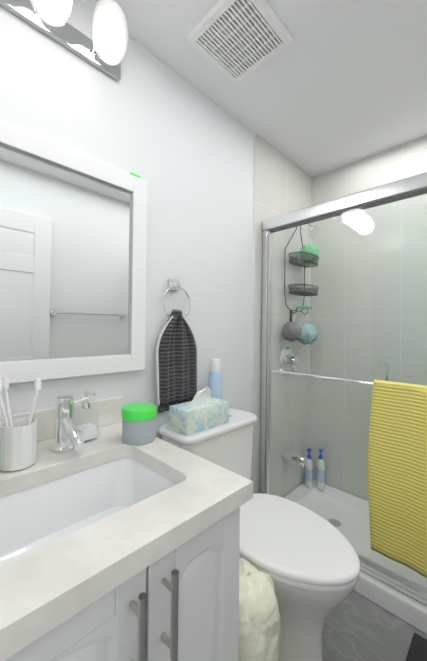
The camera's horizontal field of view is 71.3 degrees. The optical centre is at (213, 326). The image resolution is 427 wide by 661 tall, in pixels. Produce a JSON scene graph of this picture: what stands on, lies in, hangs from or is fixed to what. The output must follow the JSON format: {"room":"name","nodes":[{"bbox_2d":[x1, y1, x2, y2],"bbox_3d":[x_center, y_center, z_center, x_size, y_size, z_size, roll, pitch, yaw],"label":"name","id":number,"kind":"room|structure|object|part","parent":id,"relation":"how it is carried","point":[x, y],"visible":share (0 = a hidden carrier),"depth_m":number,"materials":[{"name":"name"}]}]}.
{"room":"bathroom","nodes":[
{"label":"bathroom","id":0,"kind":"room"},
{"bbox_2d":[0,0,253,438],"bbox_3d":[-0.179,0.029,1.440,0.145,2.403,2.766,0,-1,45],"label":"wall","id":1,"kind":"structure","parent":0,"point":[182,147],"depth_m":1.15,"materials":[{"name":"white paint"}]},
{"bbox_2d":[0,0,128,80],"bbox_3d":[-0.506,-0.990,0.896,0.201,0.168,0.581,0,-1,45],"label":"sconce","id":2,"kind":"object","parent":1,"relation":"attached to","point":[104,49],"visible":1,"depth_m":0.96,"materials":[{"name":"white glass"}]},
{"bbox_3d":[-0.603,-0.223,0.925,0.028,0.796,0.900,0,-1,45],"label":"mirror","id":3,"kind":"part","parent":1,"relation":"part of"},
{"bbox_2d":[155,278,197,412],"bbox_3d":[-0.162,0.081,1.352,0.062,0.592,0.242,0,-1,45],"label":"towel ring","id":4,"kind":"object","parent":1,"relation":"attached to","point":[176,365],"visible":0.98,"depth_m":1.33,"materials":[{"name":"black fabric"}]},
{"bbox_2d":[83,0,426,176],"bbox_3d":[0.401,-1.199,0.894,1.730,0.058,2.766,0,-1,45],"label":"ceiling","id":5,"kind":"structure","parent":0,"point":[334,84],"depth_m":1.38,"materials":[{"name":"white paint"}]},
{"bbox_2d":[185,0,292,83],"bbox_3d":[0.105,-1.162,1.207,0.310,0.018,0.310,0,-1,45],"label":"ceiling vent","id":6,"kind":"object","parent":5,"relation":"in","point":[235,41],"visible":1,"depth_m":1.19,"materials":[{"name":"white plastic"}]},
{"bbox_2d":[309,136,426,500],"bbox_3d":[1.316,0.050,1.829,1.730,2.403,0.115,0,-1,45],"label":"wall","id":7,"kind":"structure","parent":0,"point":[402,161],"depth_m":2.04,"materials":[{"name":"tile"}]},
{"bbox_2d":[250,134,311,496],"bbox_3d":[0.492,0.042,2.051,0.014,2.403,0.723,0,-1,45],"label":"wall tile","id":8,"kind":"structure","parent":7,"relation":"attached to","point":[282,184],"depth_m":2.00,"materials":[{"name":"white tile"}]},
{"bbox_2d":[279,224,320,467],"bbox_3d":[0.613,0.085,1.997,0.234,1.676,0.343,0,-1,45],"label":"shower fixture","id":9,"kind":"object","parent":8,"relation":"attached to","point":[304,329],"depth_m":2.00,"materials":[{"name":"silver metal"}]},
{"bbox_2d":[323,590,426,660],"bbox_3d":[0.371,1.261,0.875,1.730,0.058,2.766,0,-1,45],"label":"floor","id":10,"kind":"structure","parent":0,"point":[358,627],"depth_m":1.20,"materials":[{"name":"tile"}]},
{"bbox_2d":[0,395,252,660],"bbox_3d":[-0.383,0.718,0.692,0.671,1.004,0.707,0,-1,45],"label":"bathroom vanity","id":11,"kind":"object","parent":10,"relation":"on","point":[114,546],"visible":1,"depth_m":0.62,"materials":[{"name":"white"}]},
{"bbox_2d":[0,377,40,470],"bbox_3d":[-0.520,0.254,0.788,0.088,0.231,0.096,0,-1,45],"label":"toothbrush cup","id":12,"kind":"object","parent":11,"relation":"on","point":[18,437],"visible":1,"depth_m":0.76,"materials":[{"name":"white ceramic"}]},
{"bbox_2d":[52,395,88,451],"bbox_3d":[-0.406,0.294,0.886,0.161,0.154,0.103,0,-1,45],"label":"faucet","id":13,"kind":"object","parent":11,"relation":"on","point":[67,438],"depth_m":0.88,"materials":[{"name":"silver metal"}]},
{"bbox_2d":[74,390,99,442],"bbox_3d":[-0.420,0.290,0.978,0.077,0.164,0.074,0,-1,45],"label":"soap dispenser","id":14,"kind":"object","parent":11,"relation":"on","point":[87,431],"visible":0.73,"depth_m":0.97,"materials":[{"name":"clear glass"}]},
{"bbox_2d":[0,457,176,565],"bbox_3d":[-0.349,0.493,0.659,0.368,0.161,0.586,0,-1,45],"label":"sink","id":15,"kind":"object","parent":11,"relation":"in","point":[35,514],"depth_m":0.82,"materials":[{"name":"ceramic"}]},
{"bbox_2d":[121,403,156,444],"bbox_3d":[-0.246,0.321,0.985,0.114,0.107,0.114,0,-1,45],"label":"jar","id":16,"kind":"object","parent":11,"relation":"on","point":[138,423],"visible":1,"depth_m":0.94,"materials":[{"name":"white plastic"}]},
{"bbox_2d":[238,558,280,660],"bbox_3d":[0.095,0.965,0.858,0.192,0.526,0.194,0,-1,45],"label":"waste bin","id":17,"kind":"object","parent":10,"relation":"on","point":[259,635],"visible":0.58,"depth_m":0.80,"materials":[{"name":"yellow plastic"}]},
{"bbox_2d":[159,408,360,660],"bbox_3d":[0.181,0.834,1.195,0.764,0.796,0.484,0,-1,45],"label":"toilet","id":18,"kind":"object","parent":10,"relation":"on","point":[307,559],"visible":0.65,"depth_m":1.01,"materials":[{"name":"white ceramic"}]},
{"bbox_2d":[169,386,228,435],"bbox_3d":[-0.059,0.351,1.308,0.122,0.173,0.247,0,-1,45],"label":"tissue box","id":19,"kind":"object","parent":18,"relation":"on","point":[203,410],"visible":1,"depth_m":1.25,"materials":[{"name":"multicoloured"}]},
{"bbox_2d":[208,359,221,399],"bbox_3d":[0.008,0.300,1.473,0.069,0.278,0.068,0,-1,45],"label":"spray can","id":20,"kind":"object","parent":18,"relation":"on","point":[215,382],"visible":0.71,"depth_m":1.45,"materials":[{"name":"blue"}]},
{"bbox_2d":[284,480,426,633],"bbox_3d":[1.016,1.205,1.530,1.468,0.079,0.694,0,-1,45],"label":"shower base","id":21,"kind":"object","parent":10,"relation":"on","point":[404,607],"visible":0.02,"depth_m":1.66,"materials":[{"name":"white plastic"}]},
{"bbox_2d":[305,448,312,488],"bbox_3d":[0.701,1.031,2.172,0.062,0.270,0.083,0,-1,45],"label":"shampoo bottle","id":22,"kind":"object","parent":21,"relation":"on","point":[309,477],"depth_m":2.14,"materials":[{"name":"white plastic"}]},
{"bbox_2d":[316,449,324,489],"bbox_3d":[0.779,1.029,2.157,0.070,0.276,0.074,0,-1,45],"label":"shampoo bottle","id":23,"kind":"object","parent":21,"relation":"on","point":[321,466],"depth_m":2.13,"materials":[{"name":"white plastic"}]},
{"bbox_2d":[260,172,426,605],"bbox_3d":[0.879,0.255,1.263,1.640,1.811,0.164,0,-1,45],"label":"shower door frame","id":24,"kind":"object","parent":21,"relation":"on","point":[397,471],"visible":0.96,"depth_m":1.31,"materials":[{"name":"clear glass"}]},
{"bbox_2d":[368,379,426,577],"bbox_3d":[0.883,0.619,1.187,0.489,0.752,0.072,0,-1,45],"label":"towel","id":25,"kind":"object","parent":24,"relation":"hanging from","point":[397,444],"depth_m":1.26,"materials":[{"name":"yellow fabric"}]},
{"bbox_2d":[406,633,426,660],"bbox_3d":[0.837,1.229,0.809,0.585,0.015,0.505,0,-1,45],"label":"bath mat","id":26,"kind":"object","parent":10,"relation":"on","point":[417,651],"visible":1,"depth_m":1.12,"materials":[{"name":"grey fabric"}]}
]}

